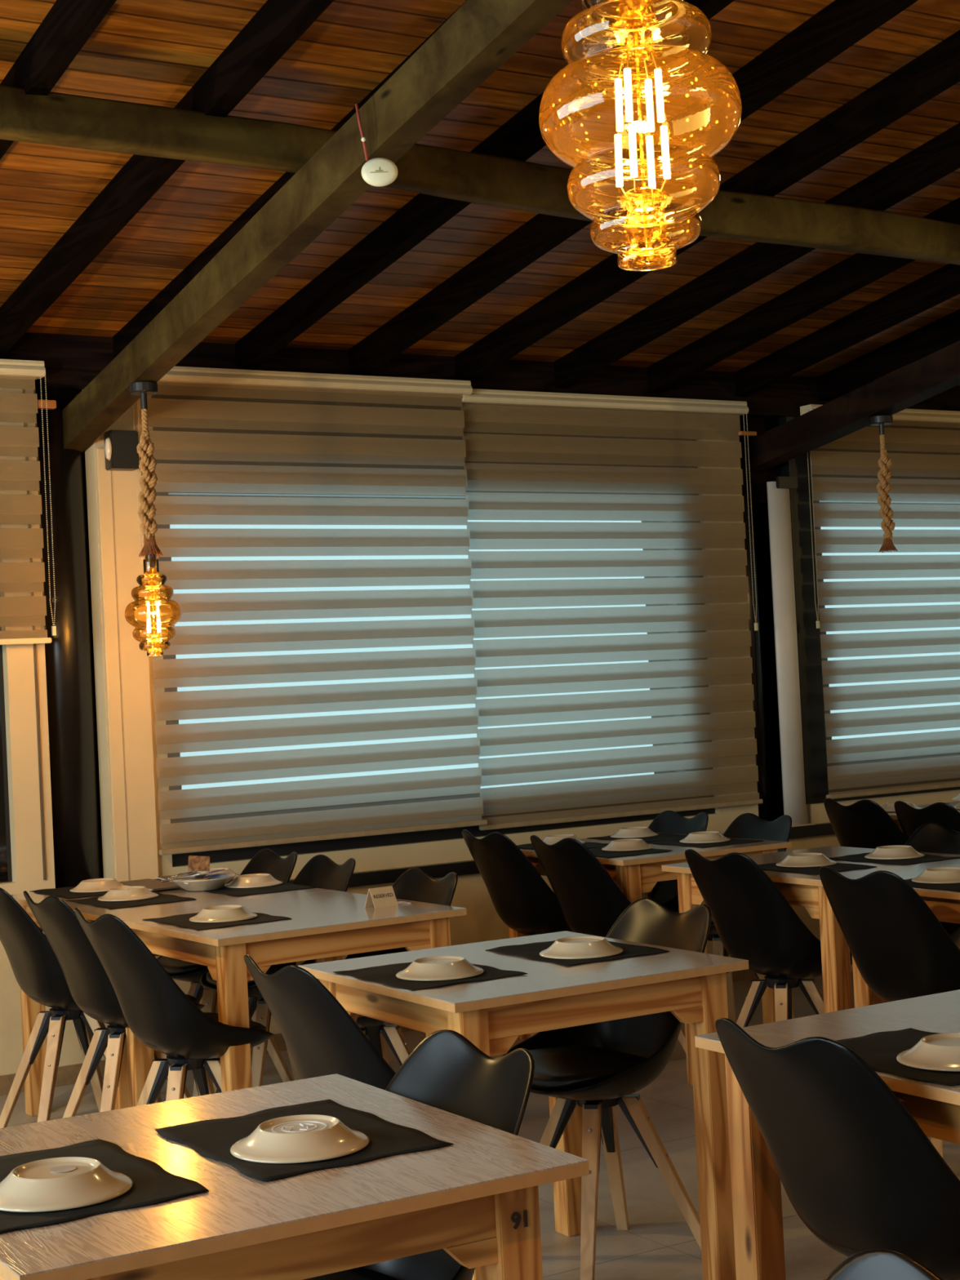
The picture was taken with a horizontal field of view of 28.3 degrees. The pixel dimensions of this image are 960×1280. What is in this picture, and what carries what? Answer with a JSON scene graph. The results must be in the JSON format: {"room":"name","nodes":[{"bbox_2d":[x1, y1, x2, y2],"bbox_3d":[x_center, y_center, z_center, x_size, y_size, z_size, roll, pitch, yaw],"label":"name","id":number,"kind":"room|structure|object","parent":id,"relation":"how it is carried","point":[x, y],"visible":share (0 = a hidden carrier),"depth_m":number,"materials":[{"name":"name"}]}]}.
{"room":"restaurant dining room","nodes":[
{"label":"restaurant dining room","id":0,"kind":"room"},
{"bbox_2d":[0,834,840,1075],"bbox_3d":[-0.229,1.297,8.159,12.900,0.610,0.560,-2,-2,-32],"label":"wall","id":1,"kind":"structure","parent":0,"point":[482,922],"depth_m":7.91,"materials":[{"name":"beige paint"}]},
{"bbox_2d":[0,388,55,894],"bbox_3d":[-3.399,0.073,6.021,4.135,1.936,0.108,-2,-2,-32],"label":"window","id":2,"kind":"structure","parent":1,"relation":"in","point":[27,864],"depth_m":7.02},
{"bbox_2d":[0,359,56,644],"bbox_3d":[-2.341,-0.482,6.576,1.765,1.040,0.091,-2,-2,-32],"label":"zebra blind","id":3,"kind":"object","parent":2,"relation":"attached to","point":[15,407],"visible":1,"depth_m":6.98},
{"bbox_2d":[33,386,102,888],"bbox_3d":[-1.599,-0.020,7.268,0.224,2.108,0.224,-2,-2,-32],"label":"column","id":4,"kind":"structure","parent":1,"relation":"on","point":[68,655],"depth_m":7.17,"materials":[{"name":"metal"}]},
{"bbox_2d":[62,0,572,452],"bbox_3d":[0.811,-1.787,3.173,0.094,1.739,9.594,-2,-2,-31],"label":"beam","id":5,"kind":"structure","parent":4,"relation":"on","point":[481,36],"depth_m":5.27,"materials":[{"name":"wood"}]},
{"bbox_2d":[124,381,182,656],"bbox_3d":[-1.142,-0.416,6.571,0.194,0.945,0.194,-2,-2,-40],"label":"pendant lamp","id":6,"kind":"object","parent":5,"relation":"hanging from","point":[145,447],"visible":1,"depth_m":6.57,"materials":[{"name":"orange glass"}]},
{"bbox_2d":[355,103,397,186],"bbox_3d":[-0.268,-1.288,4.947,0.103,0.219,0.025,-3,-1,-2],"label":"disc","id":7,"kind":"object","parent":5,"relation":"hanging from","point":[378,171],"visible":1,"depth_m":4.93,"materials":[{"name":"beige plastic"}]},
{"bbox_2d":[84,497,103,878],"bbox_3d":[-1.686,0.155,7.446,0.740,3.000,0.150,-2,-2,-32],"label":"trim","id":8,"kind":"structure","parent":1,"relation":"attached to","point":[86,498],"depth_m":7.46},
{"bbox_2d":[82,389,758,879],"bbox_3d":[-0.115,-0.040,8.053,3.140,1.936,0.100,-2,-2,-32],"label":"window","id":9,"kind":"structure","parent":1,"relation":"in","point":[416,848],"depth_m":7.72,"materials":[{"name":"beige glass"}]},
{"bbox_2d":[94,448,159,881],"bbox_3d":[-1.337,0.119,7.218,0.173,1.693,0.025,-2,-2,-32],"label":"vertical panel","id":10,"kind":"object","parent":9,"relation":"attached to","point":[126,667],"visible":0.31,"depth_m":7.20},
{"bbox_2d":[103,430,139,471],"bbox_3d":[-1.361,-0.716,7.188,0.127,0.145,0.077,-2,-2,-32],"label":"wall spotlight","id":11,"kind":"object","parent":10,"relation":"attached to","point":[121,454],"visible":0.98,"depth_m":7.16,"materials":[{"name":"black metal"}]},
{"bbox_2d":[133,366,487,855],"bbox_3d":[-0.649,-0.135,7.593,1.499,1.859,0.091,-2,-2,-32],"label":"zebra blind","id":12,"kind":"object","parent":9,"relation":"attached to","point":[308,826],"visible":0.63,"depth_m":7.58,"materials":[{"name":"fabric"}]},
{"bbox_2d":[461,388,763,830],"bbox_3d":[0.611,-0.152,8.409,1.548,1.857,0.091,-2,-2,-32],"label":"zebra blind","id":13,"kind":"object","parent":9,"relation":"attached to","point":[485,411],"visible":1,"depth_m":8.38,"materials":[{"name":"fabric"}]},
{"bbox_2d":[0,939,959,1095],"bbox_3d":[-0.066,1.554,7.910,12.900,0.070,0.012,-2,-2,-32],"label":"baseboard","id":14,"kind":"structure","parent":1,"relation":"attached to","point":[67,1075],"depth_m":7.02,"materials":[{"name":"brown tile"}]},
{"bbox_2d":[288,822,835,887],"bbox_3d":[-0.127,0.954,7.975,12.900,0.052,0.170,-2,-2,-32],"label":"trim","id":15,"kind":"structure","parent":1,"relation":"on","point":[466,867],"depth_m":7.86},
{"bbox_2d":[766,476,815,826],"bbox_3d":[1.456,0.053,8.921,0.160,1.634,0.080,-2,-2,-32],"label":"vertical panel","id":16,"kind":"object","parent":15,"relation":"on","point":[778,491],"visible":0.94,"depth_m":8.90,"materials":[{"name":"paint"}]},
{"bbox_2d":[641,504,777,821],"bbox_3d":[1.125,0.058,9.181,0.670,3.000,0.150,-2,-2,-32],"label":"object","id":17,"kind":"structure","parent":1,"relation":"attached to","point":[757,508],"depth_m":9.25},
{"bbox_2d":[660,504,783,817],"bbox_3d":[-0.223,-0.200,8.171,4.010,2.400,0.180,-2,-2,-32],"label":"trim","id":18,"kind":"structure","parent":1,"relation":"on","point":[764,507],"depth_m":9.24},
{"bbox_2d":[738,415,769,821],"bbox_3d":[1.208,-0.117,9.000,0.224,2.108,0.224,-2,-2,-32],"label":"column","id":19,"kind":"structure","parent":1,"relation":"on","point":[755,650],"depth_m":8.92,"materials":[{"name":"metal"}]},
{"bbox_2d":[749,340,959,472],"bbox_3d":[3.761,-1.871,4.992,0.118,1.721,9.590,-2,-2,-32],"label":"beam","id":20,"kind":"structure","parent":19,"relation":"on","point":[934,374],"depth_m":8.36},
{"bbox_2d":[869,414,897,552],"bbox_3d":[1.764,-0.679,8.296,0.099,0.595,0.099,-4,-2,39],"label":"pendant","id":21,"kind":"object","parent":20,"relation":"hanging from","point":[883,486],"visible":1,"depth_m":8.28,"materials":[{"name":"brown fabric"}]},
{"bbox_2d":[777,416,959,823],"bbox_3d":[3.015,-0.148,9.984,3.580,1.936,0.100,-2,-2,-32],"label":"window","id":22,"kind":"structure","parent":1,"relation":"in","point":[809,650],"depth_m":9.07,"materials":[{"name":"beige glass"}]},
{"bbox_2d":[800,404,959,799],"bbox_3d":[2.914,-0.227,9.820,3.164,1.867,0.091,-2,-2,-32],"label":"zebra blind","id":23,"kind":"object","parent":22,"relation":"attached to","point":[831,463],"visible":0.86,"depth_m":9.25,"materials":[{"name":"fabric"}]},
{"bbox_2d":[0,0,959,385],"bbox_3d":[2.060,-2.122,4.259,12.900,1.648,10.100,-2,-2,-32],"label":"ceiling","id":24,"kind":"structure","parent":0,"point":[153,52],"depth_m":6.08,"materials":[{"name":"brown wood"}]},
{"bbox_2d":[0,0,116,159],"bbox_3d":[0.205,-2.015,2.736,0.063,1.581,9.460,-2,-2,-32],"label":"rafter","id":25,"kind":"object","parent":24,"relation":"attached to","point":[68,24],"visible":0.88,"depth_m":4.80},
{"bbox_2d":[0,0,333,359],"bbox_3d":[0.637,-2.030,3.002,0.063,1.581,9.460,-2,-2,-32],"label":"rafter","id":26,"kind":"object","parent":24,"relation":"attached to","point":[277,24],"visible":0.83,"depth_m":5.66,"materials":[{"name":"wood"}]},
{"bbox_2d":[112,1,465,359],"bbox_3d":[1.068,-2.045,3.268,0.063,1.582,9.460,-2,-2,-32],"label":"rafter","id":27,"kind":"object","parent":24,"relation":"attached to","point":[134,326],"visible":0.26,"depth_m":6.54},
{"bbox_2d":[0,84,959,265],"bbox_3d":[0.242,-1.401,5.911,11.400,0.358,0.116,-2,-2,-32],"label":"ceiling beam","id":28,"kind":"structure","parent":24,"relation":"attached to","point":[55,118],"depth_m":5.69,"materials":[{"name":"wood"}]},
{"bbox_2d":[0,332,959,418],"bbox_3d":[-0.241,-1.169,8.040,12.900,0.330,0.090,-2,-2,-32],"label":"ceiling beam","id":29,"kind":"structure","parent":24,"relation":"attached to","point":[71,361],"depth_m":8.07,"materials":[{"name":"wood"}]},
{"bbox_2d":[235,0,734,369],"bbox_3d":[1.499,-2.059,3.534,0.063,1.582,9.460,-2,-2,-32],"label":"rafter","id":30,"kind":"object","parent":24,"relation":"attached to","point":[519,138],"visible":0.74,"depth_m":6.38,"materials":[{"name":"wood"}]},
{"bbox_2d":[80,390,959,504],"bbox_3d":[-0.297,-1.024,8.139,12.900,0.850,0.090,-2,-2,-32],"label":"trim","id":31,"kind":"structure","parent":24,"relation":"attached to","point":[760,425],"depth_m":9.08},
{"bbox_2d":[348,0,918,375],"bbox_3d":[1.930,-2.075,3.800,0.063,1.581,9.460,-2,-2,-32],"label":"rafter","id":32,"kind":"object","parent":24,"relation":"attached to","point":[842,24],"visible":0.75,"depth_m":6.01,"materials":[{"name":"wood"}]},
{"bbox_2d":[454,30,959,382],"bbox_3d":[2.362,-2.089,4.067,0.063,1.582,9.460,-2,-2,-32],"label":"rafter","id":33,"kind":"object","parent":24,"relation":"attached to","point":[937,69],"visible":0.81,"depth_m":6.30,"materials":[{"name":"wood"}]},
{"bbox_2d":[554,122,959,388],"bbox_3d":[2.793,-2.104,4.333,0.063,1.582,9.460,-2,-2,-32],"label":"rafter","id":34,"kind":"object","parent":24,"relation":"attached to","point":[936,158],"visible":0.88,"depth_m":7.26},
{"bbox_2d":[647,197,959,393],"bbox_3d":[3.224,-2.119,4.599,0.063,1.583,9.460,-2,-2,-32],"label":"rafter","id":35,"kind":"object","parent":24,"relation":"attached to","point":[859,270],"visible":0.84,"depth_m":7.82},
{"bbox_2d":[735,263,959,397],"bbox_3d":[3.656,-2.134,4.865,0.063,1.582,9.460,-2,-2,-32],"label":"rafter","id":36,"kind":"object","parent":24,"relation":"attached to","point":[943,284],"visible":1,"depth_m":8.19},
{"bbox_2d":[817,309,959,400],"bbox_3d":[4.087,-2.148,5.131,0.063,1.582,9.460,-2,-2,-32],"label":"rafter","id":37,"kind":"object","parent":24,"relation":"attached to","point":[944,331],"visible":0.92,"depth_m":8.71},
{"bbox_3d":[-0.226,-2.000,2.470,0.063,1.582,9.460,-2,-2,-32],"label":"rafter","id":38,"kind":"object","parent":24,"relation":"attached to","visible":0},
{"bbox_2d":[538,0,742,271],"bbox_3d":[0.119,-1.219,1.848,0.194,1.724,0.194,-2,-2,-34],"label":"pendant lamp","id":39,"kind":"object","parent":38,"relation":"hanging from","point":[704,77],"visible":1,"depth_m":1.87,"materials":[{"name":"orange glass"}]},
{"bbox_2d":[0,944,959,1279],"bbox_3d":[2.259,1.430,4.135,12.900,0.080,10.000,-2,-2,-32],"label":"floor","id":40,"kind":"structure","parent":0,"point":[659,1243],"depth_m":5.19,"materials":[{"name":"beige tile"}]},
{"bbox_2d":[0,887,106,1128],"bbox_3d":[-1.370,1.194,6.215,0.496,0.838,0.461,-2,-2,-33],"label":"dining chair","id":41,"kind":"object","parent":40,"relation":"on","point":[37,970],"visible":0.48,"depth_m":6.09,"materials":[{"name":"black plastic"}]},
{"bbox_2d":[23,890,204,1118],"bbox_3d":[-1.108,1.173,5.837,0.496,0.838,0.461,-2,-2,-33],"label":"dining chair","id":42,"kind":"object","parent":40,"relation":"on","point":[90,986],"visible":0.56,"depth_m":5.72,"materials":[{"name":"black plastic"}]},
{"bbox_2d":[85,994,197,1019],"bbox_3d":[-1.051,1.124,5.877,0.320,0.054,0.376,-2,-2,-33],"label":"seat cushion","id":43,"kind":"object","parent":42,"relation":"on","point":[97,1009],"depth_m":5.70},
{"bbox_2d":[10,882,333,1116],"bbox_3d":[-1.047,1.226,6.399,0.795,0.750,0.930,-2,-2,-33],"label":"dining table","id":44,"kind":"object","parent":40,"relation":"on","point":[30,1008],"visible":0.12,"depth_m":6.30,"materials":[{"name":"brown wood"}]},
{"bbox_2d":[31,886,107,899],"bbox_3d":[-1.354,0.868,6.596,0.303,0.003,0.393,-2,-2,-33],"label":"placemat","id":45,"kind":"object","parent":44,"relation":"on","point":[64,892],"visible":0.55,"depth_m":6.53,"materials":[{"name":"black fabric"}]},
{"bbox_2d":[69,878,124,892],"bbox_3d":[-1.325,0.850,6.615,0.199,0.032,0.199,-4,-2,32],"label":"plate","id":46,"kind":"object","parent":45,"relation":"on","point":[96,885],"visible":0.92,"depth_m":6.56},
{"bbox_2d":[65,891,195,908],"bbox_3d":[-1.142,0.849,6.222,0.303,0.003,0.393,-2,-2,-33],"label":"placemat","id":47,"kind":"object","parent":44,"relation":"on","point":[162,898],"visible":0.73,"depth_m":6.16,"materials":[{"name":"black fabric"}]},
{"bbox_2d":[97,885,158,901],"bbox_3d":[-1.161,0.834,6.282,0.199,0.032,0.199,-2,-1,-23],"label":"plate","id":48,"kind":"object","parent":47,"relation":"on","point":[134,892],"visible":1,"depth_m":6.22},
{"bbox_2d":[119,878,180,890],"bbox_3d":[-1.147,0.851,6.619,0.153,0.006,0.360,-2,-2,-35],"label":"placemat","id":49,"kind":"object","parent":44,"relation":"on","point":[151,884],"visible":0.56,"depth_m":6.60,"materials":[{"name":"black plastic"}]},
{"bbox_2d":[171,873,235,891],"bbox_3d":[-0.939,0.825,6.454,0.226,0.044,0.226,-2,-2,-32],"label":"bowl","id":50,"kind":"object","parent":44,"relation":"on","point":[199,885],"visible":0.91,"depth_m":6.38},
{"bbox_2d":[204,882,315,896],"bbox_3d":[-0.769,0.836,6.417,0.303,0.004,0.393,-2,-2,-33],"label":"placemat","id":51,"kind":"object","parent":44,"relation":"on","point":[285,886],"visible":0.74,"depth_m":6.35,"materials":[{"name":"black fabric"}]},
{"bbox_2d":[224,873,283,888],"bbox_3d":[-0.773,0.821,6.509,0.199,0.032,0.199,-2,-1,-14],"label":"plate","id":52,"kind":"object","parent":51,"relation":"on","point":[254,880],"visible":1,"depth_m":6.45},
{"bbox_2d":[74,907,273,1106],"bbox_3d":[-0.836,1.147,5.289,0.496,0.838,0.461,-2,-2,-33],"label":"dining chair","id":53,"kind":"object","parent":40,"relation":"on","point":[155,1009],"visible":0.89,"depth_m":5.15,"materials":[{"name":"black plastic"}]},
{"bbox_2d":[142,1012,266,1049],"bbox_3d":[-0.779,1.098,5.329,0.320,0.054,0.376,-2,-2,-33],"label":"seat cushion","id":54,"kind":"object","parent":53,"relation":"on","point":[155,1038],"depth_m":5.14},
{"bbox_2d":[156,848,297,1097],"bbox_3d":[-0.899,1.183,6.730,0.496,0.838,0.461,-2,-2,-32],"label":"dining chair","id":55,"kind":"object","parent":40,"relation":"on","point":[265,860],"visible":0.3,"depth_m":6.67,"materials":[{"name":"black plastic"}]},
{"bbox_2d":[158,955,207,975],"bbox_3d":[-0.962,1.138,6.694,0.320,0.054,0.376,-2,-2,-32],"label":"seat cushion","id":56,"kind":"object","parent":55,"relation":"on","point":[174,966],"depth_m":6.55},
{"bbox_2d":[200,854,355,1093],"bbox_3d":[-0.670,1.163,6.367,0.496,0.838,0.461,-2,-2,-32],"label":"dining chair","id":57,"kind":"object","parent":40,"relation":"on","point":[320,871],"visible":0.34,"depth_m":6.39,"materials":[{"name":"black plastic"}]},
{"bbox_2d":[206,963,294,987],"bbox_3d":[-0.733,1.119,6.330,0.320,0.054,0.376,-2,-2,-32],"label":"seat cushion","id":58,"kind":"object","parent":57,"relation":"on","point":[211,983],"depth_m":6.34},
{"bbox_2d":[114,890,466,1107],"bbox_3d":[-0.573,1.187,5.669,0.795,0.750,0.805,-2,-2,-33],"label":"dining table","id":59,"kind":"object","parent":40,"relation":"on","point":[327,926],"visible":0.52,"depth_m":5.42,"materials":[{"name":"brown wood"}]},
{"bbox_2d":[142,912,292,929],"bbox_3d":[-0.770,0.817,5.571,0.303,0.003,0.393,-2,-2,-33],"label":"placemat","id":60,"kind":"object","parent":59,"relation":"on","point":[183,921],"visible":0.67,"depth_m":5.50,"materials":[{"name":"black fabric"}]},
{"bbox_2d":[189,904,257,922],"bbox_3d":[-0.752,0.798,5.572,0.199,0.032,0.199,-2,-2,-43],"label":"plate","id":61,"kind":"object","parent":60,"relation":"on","point":[230,913],"visible":1,"depth_m":5.51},
{"bbox_2d":[364,885,398,908],"bbox_3d":[-0.296,0.769,5.695,0.082,0.058,0.060,-2,-2,-36],"label":"sign","id":62,"kind":"object","parent":59,"relation":"on","point":[379,897],"visible":1,"depth_m":5.68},
{"bbox_2d":[0,1073,589,1279],"bbox_3d":[-0.368,1.109,2.708,0.785,0.750,0.772,-2,-2,-31],"label":"dining table","id":63,"kind":"object","parent":40,"relation":"on","point":[474,1198],"visible":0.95,"depth_m":2.52,"materials":[{"name":"brown wood"}]},
{"bbox_2d":[0,1138,208,1232],"bbox_3d":[-0.585,0.740,2.593,0.306,0.004,0.398,-2,-2,-33],"label":"placemat","id":64,"kind":"object","parent":63,"relation":"on","point":[152,1184],"visible":0.55,"depth_m":2.57,"materials":[{"name":"black fabric"}]},
{"bbox_2d":[0,1156,133,1212],"bbox_3d":[-0.565,0.720,2.541,0.199,0.032,0.199,-2,-1,-26],"label":"plate","id":65,"kind":"object","parent":64,"relation":"on","point":[64,1183],"visible":1,"depth_m":2.49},
{"bbox_2d":[155,1099,453,1181],"bbox_3d":[-0.267,0.729,2.792,0.306,0.004,0.398,-2,-2,-32],"label":"placemat","id":66,"kind":"object","parent":63,"relation":"on","point":[212,1139],"visible":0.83,"depth_m":2.79,"materials":[{"name":"black fabric"}]},
{"bbox_2d":[230,1114,368,1163],"bbox_3d":[-0.259,0.710,2.730,0.199,0.032,0.199,-3,-1,-4],"label":"plate","id":67,"kind":"object","parent":66,"relation":"on","point":[304,1138],"visible":1,"depth_m":2.68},
{"bbox_2d":[244,954,395,1089],"bbox_3d":[-0.225,1.091,4.159,0.496,0.838,0.461,-2,-2,-32],"label":"dining chair","id":68,"kind":"object","parent":40,"relation":"on","point":[322,1038],"visible":0.38,"depth_m":3.98,"materials":[{"name":"black plastic"}]},
{"bbox_2d":[345,867,457,1065],"bbox_3d":[-0.321,1.131,5.713,0.496,0.838,0.461,-2,-2,-32],"label":"dining chair","id":69,"kind":"object","parent":40,"relation":"on","point":[415,884],"visible":0.17,"depth_m":5.79,"materials":[{"name":"black plastic"}]},
{"bbox_2d":[302,1029,535,1279],"bbox_3d":[-0.171,1.060,2.895,0.496,0.838,0.461,-2,-2,-32],"label":"dining chair","id":70,"kind":"object","parent":40,"relation":"on","point":[445,1071],"visible":0.43,"depth_m":3.01,"materials":[{"name":"black plastic"}]},
{"bbox_2d":[302,1266,397,1279],"bbox_3d":[-0.234,1.016,2.859,0.320,0.054,0.376,-2,-2,-32],"label":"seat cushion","id":71,"kind":"object","parent":70,"relation":"on","point":[360,1273],"depth_m":3.00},
{"bbox_2d":[462,829,573,1036],"bbox_3d":[0.223,1.144,7.422,0.496,0.838,0.461,-2,-2,-32],"label":"dining chair","id":72,"kind":"object","parent":40,"relation":"on","point":[520,896],"visible":0.66,"depth_m":7.27,"materials":[{"name":"black plastic"}]},
{"bbox_2d":[297,930,748,1279],"bbox_3d":[0.103,1.125,4.418,0.765,0.750,0.755,-2,-2,-31],"label":"dining table","id":73,"kind":"object","parent":40,"relation":"on","point":[491,1015],"visible":0.66,"depth_m":4.27,"materials":[{"name":"brown wood"}]},
{"bbox_2d":[333,961,528,991],"bbox_3d":[-0.116,0.756,4.322,0.298,0.004,0.378,-2,-2,-31],"label":"placemat","id":74,"kind":"object","parent":73,"relation":"on","point":[386,974],"visible":0.66,"depth_m":4.26,"materials":[{"name":"black fabric"}]},
{"bbox_2d":[395,955,484,981],"bbox_3d":[-0.091,0.737,4.295,0.199,0.032,0.199,-3,-1,13],"label":"plate","id":75,"kind":"object","parent":74,"relation":"on","point":[437,967],"visible":1,"depth_m":4.24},
{"bbox_2d":[485,935,669,966],"bbox_3d":[0.230,0.745,4.569,0.298,0.004,0.388,-2,-2,-31],"label":"placemat","id":76,"kind":"object","parent":73,"relation":"on","point":[531,951],"visible":0.56,"depth_m":4.53,"materials":[{"name":"black fabric"}]},
{"bbox_2d":[539,936,622,959],"bbox_3d":[0.239,0.726,4.516,0.199,0.032,0.199,-3,-1,1],"label":"plate","id":77,"kind":"object","parent":76,"relation":"on","point":[573,947],"visible":1,"depth_m":4.46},
{"bbox_2d":[502,897,711,1279],"bbox_3d":[0.306,1.076,4.609,0.496,0.838,0.461,-2,-2,-32],"label":"dining chair","id":78,"kind":"object","parent":40,"relation":"on","point":[598,1067],"visible":0.67,"depth_m":4.60,"materials":[{"name":"black plastic"}]},
{"bbox_2d":[528,1045,648,1091],"bbox_3d":[0.243,1.032,4.573,0.320,0.054,0.376,-2,-2,-32],"label":"seat cushion","id":79,"kind":"object","parent":78,"relation":"on","point":[557,1068],"depth_m":4.55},
{"bbox_2d":[529,835,686,1053],"bbox_3d":[0.479,1.122,7.005,0.496,0.838,0.461,-2,-2,-32],"label":"dining chair","id":80,"kind":"object","parent":40,"relation":"on","point":[589,900],"visible":0.47,"depth_m":6.87,"materials":[{"name":"black plastic"}]},
{"bbox_2d":[508,832,791,1039],"bbox_3d":[0.627,1.167,7.348,0.775,0.750,0.900,-2,-2,-31],"label":"dining table","id":81,"kind":"object","parent":40,"relation":"on","point":[636,876],"visible":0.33,"depth_m":6.96,"materials":[{"name":"brown wood"}]},
{"bbox_2d":[587,846,672,857],"bbox_3d":[0.493,0.790,7.114,0.303,0.004,0.393,-2,-2,-31],"label":"placemat","id":82,"kind":"object","parent":81,"relation":"on","point":[597,851],"visible":0.62,"depth_m":7.04,"materials":[{"name":"black fabric"}]},
{"bbox_2d":[601,838,653,851],"bbox_3d":[0.557,0.772,7.189,0.199,0.032,0.199,-4,-2,30],"label":"plate","id":83,"kind":"object","parent":82,"relation":"on","point":[629,844],"visible":1,"depth_m":7.13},
{"bbox_2d":[646,838,760,847],"bbox_3d":[0.858,0.778,7.339,0.303,0.003,0.393,-2,-2,-31],"label":"placemat","id":84,"kind":"object","parent":81,"relation":"on","point":[676,842],"visible":0.71,"depth_m":7.27,"materials":[{"name":"black fabric"}]},
{"bbox_2d":[679,831,730,843],"bbox_3d":[0.869,0.760,7.359,0.199,0.032,0.199,-4,-2,31],"label":"plate","id":85,"kind":"object","parent":84,"relation":"on","point":[704,837],"visible":1,"depth_m":7.30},
{"bbox_2d":[648,810,708,906],"bbox_3d":[0.667,1.128,7.685,0.496,0.838,0.461,-2,-2,-32],"label":"dining chair","id":86,"kind":"object","parent":40,"relation":"on","point":[665,892],"visible":0.14,"depth_m":7.79,"materials":[{"name":"black plastic"}]},
{"bbox_2d":[665,813,791,1022],"bbox_3d":[0.945,1.107,7.328,0.496,0.838,0.461,-2,-2,-32],"label":"dining chair","id":87,"kind":"object","parent":40,"relation":"on","point":[746,825],"visible":0.23,"depth_m":7.46,"materials":[{"name":"black plastic"}]},
{"bbox_2d":[684,848,852,1027],"bbox_3d":[0.958,1.079,6.151,0.496,0.838,0.461,-2,-2,-32],"label":"dining chair","id":88,"kind":"object","parent":40,"relation":"on","point":[753,922],"visible":0.81,"depth_m":6.03,"materials":[{"name":"black plastic"}]},
{"bbox_2d":[661,845,959,1085],"bbox_3d":[1.193,1.117,6.364,0.775,0.750,0.850,-2,-2,-32],"label":"dining table","id":89,"kind":"object","parent":40,"relation":"on","point":[807,891],"visible":0.4,"depth_m":5.99,"materials":[{"name":"brown wood"}]},
{"bbox_2d":[758,862,876,874],"bbox_3d":[1.069,0.742,6.225,0.278,0.004,0.393,-2,-2,-32],"label":"placemat","id":90,"kind":"object","parent":89,"relation":"on","point":[839,867],"visible":0.59,"depth_m":6.17,"materials":[{"name":"black fabric"}]},
{"bbox_2d":[775,853,836,866],"bbox_3d":[1.079,0.726,6.303,0.199,0.032,0.199,-4,-2,44],"label":"plate","id":91,"kind":"object","parent":90,"relation":"on","point":[797,860],"visible":1,"depth_m":6.25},
{"bbox_2d":[828,852,959,865],"bbox_3d":[1.378,0.730,6.380,0.278,0.004,0.393,-2,-2,-32],"label":"placemat","id":92,"kind":"object","parent":89,"relation":"on","point":[857,857],"visible":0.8,"depth_m":6.32,"materials":[{"name":"black fabric"}]},
{"bbox_2d":[864,844,924,859],"bbox_3d":[1.397,0.713,6.416,0.199,0.032,0.199,-4,-2,31],"label":"plate","id":93,"kind":"object","parent":92,"relation":"on","point":[895,851],"visible":1,"depth_m":6.36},
{"bbox_2d":[694,989,959,1279],"bbox_3d":[0.941,1.059,3.295,0.780,0.750,0.780,-2,-2,-32],"label":"dining table","id":94,"kind":"object","parent":40,"relation":"on","point":[756,1186],"visible":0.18,"depth_m":3.38,"materials":[{"name":"brown wood"}]},
{"bbox_2d":[836,1027,959,1085],"bbox_3d":[0.743,0.688,3.159,0.303,0.003,0.393,-2,-2,-32],"label":"placemat","id":95,"kind":"object","parent":94,"relation":"on","point":[880,1051],"visible":0.51,"depth_m":3.20,"materials":[{"name":"black fabric"}]},
{"bbox_2d":[896,1032,959,1071],"bbox_3d":[0.780,0.668,3.107,0.199,0.032,0.199,-2,-1,-25],"label":"plate","id":96,"kind":"object","parent":95,"relation":"on","point":[939,1051],"visible":1,"depth_m":3.07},
{"bbox_2d":[715,1017,959,1279],"bbox_3d":[0.683,1.024,3.122,0.496,0.838,0.461,-2,-2,-32],"label":"dining chair","id":97,"kind":"object","parent":40,"relation":"on","point":[853,1163],"visible":0.88,"depth_m":2.97,"materials":[{"name":"black plastic"}]},
{"bbox_2d":[823,798,906,972],"bbox_3d":[1.781,1.086,8.208,0.496,0.838,0.461,-2,-2,-32],"label":"dining chair","id":98,"kind":"object","parent":40,"relation":"on","point":[863,824],"visible":0.27,"depth_m":8.07,"materials":[{"name":"black plastic"}]},
{"bbox_2d":[824,1248,942,1279],"bbox_3d":[0.277,1.009,1.604,0.496,0.838,0.461,-2,-2,-32],"label":"dining chair","id":99,"kind":"object","parent":40,"relation":"on","point":[876,1264],"visible":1,"depth_m":1.84,"materials":[{"name":"black plastic"}]},
{"bbox_2d":[818,866,959,1157],"bbox_3d":[1.264,1.048,5.424,0.496,0.838,0.461,-2,-2,-32],"label":"dining chair","id":100,"kind":"object","parent":40,"relation":"on","point":[899,947],"visible":0.75,"depth_m":5.29,"materials":[{"name":"black plastic"}]},
{"bbox_2d":[849,864,959,1008],"bbox_3d":[1.622,1.080,5.667,0.775,0.750,0.782,-2,-2,-32],"label":"dining table","id":101,"kind":"object","parent":40,"relation":"on","point":[944,904],"visible":0.08,"depth_m":5.51,"materials":[{"name":"brown wood"}]},
{"bbox_2d":[903,878,959,891],"bbox_3d":[1.399,0.711,5.583,0.303,0.003,0.393,-2,-2,-32],"label":"placemat","id":102,"kind":"object","parent":101,"relation":"on","point":[952,886],"visible":0.5,"depth_m":5.53,"materials":[{"name":"black fabric"}]},
{"bbox_2d":[911,866,959,883],"bbox_3d":[1.383,0.697,5.656,0.199,0.032,0.199,-3,-1,15],"label":"plate","id":103,"kind":"object","parent":102,"relation":"on","point":[940,874],"visible":1,"depth_m":5.60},
{"bbox_2d":[849,822,959,951],"bbox_3d":[1.474,1.062,6.469,0.496,0.838,0.461,-2,-2,-32],"label":"dining chair","id":104,"kind":"object","parent":40,"relation":"on","point":[932,837],"visible":0.07,"depth_m":6.65,"materials":[{"name":"black plastic"}]},
{"bbox_2d":[893,800,959,840],"bbox_3d":[2.006,1.067,7.842,0.496,0.838,0.461,-2,-2,-32],"label":"dining chair","id":105,"kind":"object","parent":40,"relation":"on","point":[910,819],"visible":0.4,"depth_m":7.71,"materials":[{"name":"black plastic"}]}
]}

